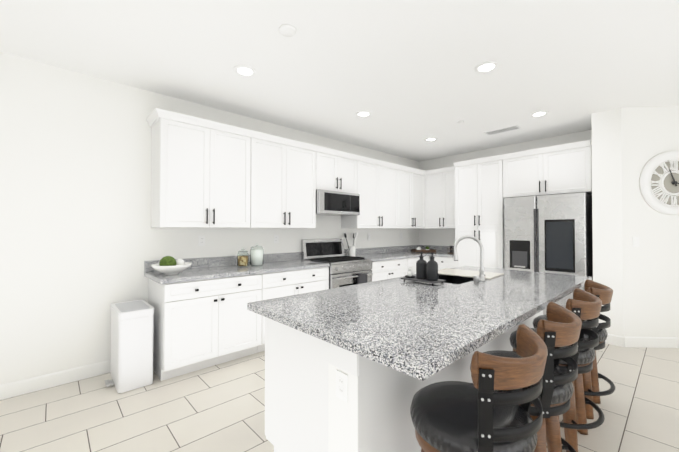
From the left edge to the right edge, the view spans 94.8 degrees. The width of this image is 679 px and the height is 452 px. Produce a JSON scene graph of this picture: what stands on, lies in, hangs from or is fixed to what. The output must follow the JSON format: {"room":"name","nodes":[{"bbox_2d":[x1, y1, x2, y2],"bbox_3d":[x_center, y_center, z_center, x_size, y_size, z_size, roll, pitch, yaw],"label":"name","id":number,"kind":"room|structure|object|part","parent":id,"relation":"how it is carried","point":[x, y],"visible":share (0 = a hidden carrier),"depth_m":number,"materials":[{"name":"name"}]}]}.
{"room":"kitchen","nodes":[
{"label":"kitchen","id":0,"kind":"room"},
{"bbox_2d":[0,52,418,384],"bbox_3d":[-2.063,0.000,3.112,10.200,2.750,0.100,1,-1,-43],"label":"wall","id":1,"kind":"structure","parent":0,"point":[81,240],"depth_m":2.81,"materials":[{"name":"white paint"}]},
{"bbox_2d":[0,360,109,399],"bbox_3d":[-3.836,1.297,1.383,5.070,0.115,0.014,1,-1,-43],"label":"baseboard","id":2,"kind":"structure","parent":1,"relation":"attached to","point":[21,387],"depth_m":2.66,"materials":[{"name":"white"}]},
{"bbox_2d":[198,236,204,245],"bbox_3d":[-1.548,0.165,3.510,0.072,0.115,0.008,1,-1,-43],"label":"outlet","id":3,"kind":"object","parent":1,"relation":"attached to","point":[201,240],"visible":1,"depth_m":3.51,"materials":[{"name":"white plastic"}]},
{"bbox_2d":[150,112,253,227],"bbox_3d":[-1.461,-0.504,3.362,0.916,1.045,0.353,1,-1,-43],"label":"upper cabinet","id":4,"kind":"object","parent":1,"relation":"attached to","point":[205,173],"depth_m":3.17,"materials":[{"name":"white wood"}]},
{"bbox_2d":[144,245,419,272],"bbox_3d":[-0.148,0.427,4.787,4.904,0.112,0.020,1,-1,-43],"label":"backsplash","id":5,"kind":"structure","parent":1,"relation":"attached to","point":[197,263],"depth_m":4.05,"materials":[{"name":"grey stone"}]},
{"bbox_2d":[254,136,317,227],"bbox_3d":[-0.779,-0.497,3.991,0.939,1.045,0.353,1,-1,-43],"label":"upper cabinet","id":6,"kind":"object","parent":1,"relation":"attached to","point":[285,175],"depth_m":3.84,"materials":[{"name":"white wood"}]},
{"bbox_2d":[318,148,357,193],"bbox_3d":[-0.143,-0.749,4.580,0.786,0.525,0.353,1,-1,-43],"label":"upper cabinet","id":7,"kind":"object","parent":1,"relation":"attached to","point":[336,172],"depth_m":4.44,"materials":[{"name":"white wood"}]},
{"bbox_2d":[316,189,359,215],"bbox_3d":[-0.120,-0.323,4.550,0.780,0.321,0.419,1,-1,-43],"label":"microwave","id":8,"kind":"object","parent":7,"relation":"attached to","point":[332,203],"visible":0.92,"depth_m":4.37,"materials":[{"name":"silver metal"}]},
{"bbox_2d":[341,160,401,227],"bbox_3d":[0.528,-0.482,5.195,1.036,1.045,0.353,1,-1,-43],"label":"upper cabinet","id":9,"kind":"object","parent":1,"relation":"attached to","point":[379,185],"depth_m":5.03,"materials":[{"name":"white wood"}]},
{"bbox_2d":[398,168,425,227],"bbox_3d":[1.215,-0.474,5.828,0.832,1.045,0.353,1,-1,-43],"label":"upper cabinet","id":10,"kind":"object","parent":1,"relation":"attached to","point":[413,183],"depth_m":5.71,"materials":[{"name":"white wood"}]},
{"bbox_2d":[0,343,678,451],"bbox_3d":[1.271,1.391,0.252,11.250,0.100,8.800,1,-1,-43],"label":"floor","id":11,"kind":"structure","parent":0,"point":[218,408],"depth_m":2.29,"materials":[{"name":"tile"}]},
{"bbox_2d":[104,300,153,393],"bbox_3d":[-1.885,1.042,2.781,0.319,0.659,0.488,1,-1,-43],"label":"trash can","id":12,"kind":"object","parent":11,"relation":"on","point":[131,364],"visible":1,"depth_m":2.63,"materials":[{"name":"white"}]},
{"bbox_2d":[148,273,263,380],"bbox_3d":[-1.378,0.941,3.241,0.936,0.872,0.618,1,-1,-43],"label":"base cabinet","id":13,"kind":"object","parent":11,"relation":"on","point":[203,317],"depth_m":2.95,"materials":[{"name":"white wood"}]},
{"bbox_2d":[144,261,327,284],"bbox_3d":[-1.040,0.488,3.548,1.914,0.040,0.633,1,-1,-43],"label":"countertop","id":14,"kind":"structure","parent":13,"relation":"on","point":[213,271],"depth_m":3.26,"materials":[{"name":"grey stone"}]},
{"bbox_2d":[151,262,191,274],"bbox_3d":[-1.598,0.411,2.978,0.344,0.098,0.344,1,-1,-43],"label":"decorative bowl","id":15,"kind":"object","parent":14,"relation":"on","point":[171,270],"visible":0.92,"depth_m":2.88,"materials":[{"name":"white ceramic"}]},
{"bbox_2d":[159,256,175,265],"bbox_3d":[-1.623,0.355,2.955,0.144,0.144,0.144,1,-1,-43],"label":"moss ball","id":16,"kind":"object","parent":15,"relation":"in","point":[168,261],"visible":0.65,"depth_m":2.91,"materials":[{"name":"green plant"}]},
{"bbox_2d":[176,259,184,265],"bbox_3d":[-1.563,0.361,3.052,0.092,0.084,0.090,1,-1,-43],"label":"ball","id":17,"kind":"object","parent":15,"relation":"in","point":[180,262],"visible":0.65,"depth_m":3.02,"materials":[{"name":"white ceramic"}]},
{"bbox_2d":[237,247,248,266],"bbox_3d":[-1.115,0.356,3.607,0.124,0.223,0.124,1,-1,-43],"label":"canister","id":18,"kind":"object","parent":14,"relation":"on","point":[242,257],"visible":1,"depth_m":3.56,"materials":[{"name":"clear glass"}]},
{"bbox_2d":[250,243,263,265],"bbox_3d":[-0.993,0.338,3.754,0.156,0.263,0.156,1,-1,-43],"label":"flour canister","id":19,"kind":"object","parent":14,"relation":"on","point":[256,255],"visible":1,"depth_m":3.69,"materials":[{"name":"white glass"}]},
{"bbox_2d":[264,265,329,350],"bbox_3d":[-0.688,0.948,3.877,0.942,0.872,0.618,1,-1,-43],"label":"base cabinet","id":20,"kind":"object","parent":11,"relation":"on","point":[297,281],"depth_m":3.61,"materials":[{"name":"white wood"}]},
{"bbox_2d":[301,238,372,288],"bbox_3d":[-0.015,0.791,4.422,0.776,1.200,0.723,1,-1,-43],"label":"range","id":21,"kind":"object","parent":11,"relation":"on","point":[347,270],"visible":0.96,"depth_m":4.37,"materials":[{"name":"grey metal"}]},
{"bbox_2d":[371,261,407,281],"bbox_3d":[0.569,0.962,5.035,0.909,0.872,0.618,1,-1,-43],"label":"base cabinet","id":22,"kind":"object","parent":11,"relation":"on","point":[380,272],"depth_m":4.77,"materials":[{"name":"white wood"}]},
{"bbox_2d":[360,252,453,264],"bbox_3d":[1.211,0.509,5.301,2.207,0.040,1.106,1,-1,-43],"label":"countertop","id":23,"kind":"structure","parent":22,"relation":"on","point":[380,258],"depth_m":5.17,"materials":[{"name":"grey stone"}]},
{"bbox_2d":[343,232,358,256],"bbox_3d":[0.193,0.284,4.951,0.305,0.400,0.194,1,-1,-43],"label":"utensil crock","id":24,"kind":"object","parent":23,"relation":"on","point":[352,250],"visible":0.88,"depth_m":4.91,"materials":[{"name":"white ceramic"}]},
{"bbox_2d":[411,246,435,252],"bbox_3d":[1.607,0.443,5.972,0.400,0.107,0.260,0,-1,-5],"label":"decorative tray","id":25,"kind":"object","parent":23,"relation":"on","point":[419,249],"visible":1,"depth_m":5.90,"materials":[{"name":"brown wood"}]},
{"bbox_2d":[449,246,453,253],"bbox_3d":[2.040,0.424,5.590,0.110,0.135,0.170,1,-1,-43],"label":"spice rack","id":26,"kind":"object","parent":23,"relation":"on","point":[451,251],"visible":0.5,"depth_m":5.59,"materials":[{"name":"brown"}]},
{"bbox_2d":[265,274,542,451],"bbox_3d":[0.768,0.931,2.452,2.628,0.872,0.792,1,-1,-43],"label":"kitchen island","id":27,"kind":"object","parent":11,"relation":"on","point":[304,413],"depth_m":1.51,"materials":[{"name":"white wood"}]},
{"bbox_2d":[336,370,347,402],"bbox_3d":[0.009,0.694,1.355,0.008,0.115,0.072,1,-1,-43],"label":"outlet","id":28,"kind":"object","parent":27,"relation":"attached to","point":[342,385],"visible":1,"depth_m":1.35,"materials":[{"name":"white plastic"}]},
{"bbox_2d":[247,266,590,381],"bbox_3d":[0.878,0.445,2.329,2.770,0.097,1.170,1,-1,-43],"label":"island countertop","id":29,"kind":"structure","parent":27,"relation":"on","point":[415,329],"depth_m":1.61,"materials":[{"name":"grey stone"}]},
{"bbox_2d":[401,252,445,285],"bbox_3d":[0.672,0.332,2.523,0.170,0.246,0.313,1,-1,-43],"label":"soap tray","id":30,"kind":"object","parent":29,"relation":"on","point":[426,272],"visible":1,"depth_m":2.49,"materials":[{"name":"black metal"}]},
{"bbox_2d":[454,235,485,280],"bbox_3d":[1.117,0.268,2.628,0.144,0.377,0.276,1,-1,-43],"label":"faucet","id":31,"kind":"object","parent":29,"relation":"on","point":[482,275],"visible":0.94,"depth_m":2.61,"materials":[{"name":"silver metal"}]},
{"bbox_2d":[438,268,503,278],"bbox_3d":[1.209,0.454,3.001,0.570,0.012,0.400,-1,-1,43],"label":"sink","id":32,"kind":"object","parent":29,"relation":"on","point":[463,273],"visible":0.77,"depth_m":2.94,"materials":[{"name":"white ceramic"}]},
{"bbox_3d":[1.097,0.427,2.504,0.042,0.056,0.041,1,-1,-43],"label":"sink button","id":33,"kind":"part","parent":29,"relation":"part of","materials":[{"name":"silver metal"}]},
{"bbox_2d":[408,261,427,274],"bbox_3d":[1.146,0.969,5.567,0.660,0.872,0.618,1,-1,-43],"label":"base cabinet","id":34,"kind":"object","parent":11,"relation":"on","point":[413,267],"depth_m":5.25,"materials":[{"name":"white wood"}]},
{"bbox_2d":[436,257,454,269],"bbox_3d":[2.012,0.969,5.598,0.618,0.872,0.466,1,-1,-43],"label":"base cabinet","id":35,"kind":"object","parent":11,"relation":"on","point":[448,264],"depth_m":5.34,"materials":[{"name":"white wood"}]},
{"bbox_2d":[410,324,547,451],"bbox_3d":[0.530,0.885,1.276,0.552,0.935,0.552,1,-1,-43],"label":"stool","id":36,"kind":"object","parent":11,"relation":"on","point":[480,413],"visible":1,"depth_m":1.10,"materials":[{"name":"black leather"}]},
{"bbox_2d":[454,156,504,268],"bbox_3d":[2.419,0.198,5.151,0.638,2.405,0.752,1,-1,-43],"label":"tall cabinet","id":37,"kind":"object","parent":11,"relation":"on","point":[485,187],"depth_m":4.90,"materials":[{"name":"white wood"}]},
{"bbox_2d":[470,302,581,451],"bbox_3d":[0.946,0.890,1.652,0.552,0.935,0.552,1,-1,-43],"label":"stool","id":38,"kind":"object","parent":11,"relation":"on","point":[559,327],"visible":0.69,"depth_m":1.44,"materials":[{"name":"brown wood"}]},
{"bbox_2d":[504,192,592,314],"bbox_3d":[2.975,0.493,4.419,0.795,1.795,0.947,1,-1,-43],"label":"fridge","id":39,"kind":"object","parent":11,"relation":"on","point":[548,233],"visible":0.62,"depth_m":4.08,"materials":[{"name":"grey metal"}]},
{"bbox_2d":[510,288,604,451],"bbox_3d":[1.398,0.895,2.075,0.551,0.935,0.551,1,-1,-43],"label":"stool","id":40,"kind":"object","parent":11,"relation":"on","point":[582,305],"visible":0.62,"depth_m":1.87,"materials":[{"name":"brown wood"}]},
{"bbox_2d":[533,279,614,418],"bbox_3d":[1.785,0.899,2.438,0.552,0.935,0.552,1,-1,-43],"label":"stool","id":41,"kind":"object","parent":11,"relation":"on","point":[603,294],"visible":0.44,"depth_m":2.23,"materials":[{"name":"brown wood"}]},
{"bbox_2d":[0,0,678,161],"bbox_3d":[1.271,-1.459,0.286,11.250,0.100,8.800,1,-1,-43],"label":"ceiling","id":42,"kind":"structure","parent":0,"point":[406,75],"depth_m":2.58,"materials":[{"name":"white paint"}]},
{"bbox_2d":[233,65,255,76],"bbox_3d":[-0.839,-1.374,2.774,0.196,0.010,0.196,1,-1,-43],"label":"recessed light","id":43,"kind":"object","parent":42,"relation":"in","point":[244,70],"visible":1,"depth_m":2.76,"materials":[{"name":"white plastic"}]},
{"bbox_2d":[279,24,295,36],"bbox_3d":[-0.367,-1.375,2.203,0.120,0.022,0.120,1,-1,-43],"label":"smoke detector","id":44,"kind":"object","parent":42,"relation":"attached to","point":[287,30],"visible":1,"depth_m":2.18,"materials":[{"name":"white plastic"}]},
{"bbox_2d":[356,111,371,116],"bbox_3d":[0.293,-1.361,3.804,0.196,0.010,0.196,1,-1,-43],"label":"recessed light","id":45,"kind":"object","parent":42,"relation":"in","point":[363,113],"visible":1,"depth_m":3.79,"materials":[{"name":"white plastic"}]},
{"bbox_2d":[424,137,436,140],"bbox_3d":[1.427,-1.348,4.875,0.196,0.010,0.196,1,-1,-43],"label":"recessed light","id":46,"kind":"object","parent":42,"relation":"in","point":[431,139],"visible":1,"depth_m":4.88,"materials":[{"name":"white plastic"}]},
{"bbox_2d":[474,61,498,72],"bbox_3d":[1.274,-1.375,2.709,0.196,0.010,0.196,1,-1,-43],"label":"recessed light","id":47,"kind":"object","parent":42,"relation":"in","point":[486,66],"visible":0.98,"depth_m":2.70,"materials":[{"name":"white plastic"}]},
{"bbox_2d":[483,125,520,134],"bbox_3d":[2.307,-1.354,4.436,0.190,0.010,0.440,1,-1,-43],"label":"ceiling vent","id":48,"kind":"object","parent":42,"relation":"in","point":[505,129],"visible":1,"depth_m":4.42,"materials":[{"name":"white plastic"}]},
{"bbox_2d":[530,111,548,116],"bbox_3d":[2.430,-1.361,3.801,0.196,0.010,0.196,1,-1,-43],"label":"recessed light","id":49,"kind":"object","parent":42,"relation":"in","point":[538,113],"visible":1,"depth_m":3.79,"materials":[{"name":"white plastic"}]},
{"bbox_2d":[419,130,591,245],"bbox_3d":[2.677,0.028,5.420,0.100,2.750,2.930,1,-1,-43],"label":"wall","id":50,"kind":"structure","parent":0,"point":[439,237],"depth_m":5.70,"materials":[{"name":"white paint"}]},
{"bbox_2d":[420,245,453,252],"bbox_3d":[2.022,0.442,6.035,0.020,0.112,1.086,1,-1,-43],"label":"backsplash","id":51,"kind":"structure","parent":50,"relation":"attached to","point":[439,249],"depth_m":6.08,"materials":[{"name":"grey stone"}]},
{"bbox_2d":[426,168,454,227],"bbox_3d":[2.005,-0.475,5.819,0.353,1.045,0.767,1,-1,-43],"label":"upper cabinet","id":52,"kind":"object","parent":50,"relation":"attached to","point":[440,186],"depth_m":5.71,"materials":[{"name":"white wood"}]},
{"bbox_2d":[505,144,591,197],"bbox_3d":[3.028,-0.718,4.501,0.638,0.590,1.041,1,-1,-43],"label":"upper cabinet","id":53,"kind":"object","parent":50,"relation":"attached to","point":[558,170],"depth_m":4.23,"materials":[{"name":"white wood"}]},
{"bbox_2d":[591,106,678,336],"bbox_3d":[4.410,0.007,3.672,1.820,2.750,1.990,1,-1,-43],"label":"wall","id":54,"kind":"structure","parent":0,"point":[642,279],"depth_m":3.59,"materials":[{"name":"white paint"}]},
{"bbox_2d":[605,334,678,347],"bbox_3d":[4.372,1.324,3.613,1.735,0.115,2.002,1,-1,-43],"label":"baseboard","id":55,"kind":"structure","parent":54,"relation":"attached to","point":[647,342],"depth_m":3.55,"materials":[{"name":"white"}]},
{"bbox_2d":[639,151,678,214],"bbox_3d":[3.803,-0.490,3.545,0.730,0.730,0.052,0,-1,2],"label":"wall clock","id":56,"kind":"object","parent":54,"relation":"attached to","point":[659,182],"visible":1,"depth_m":3.55,"materials":[{"name":"grey"}]}
]}

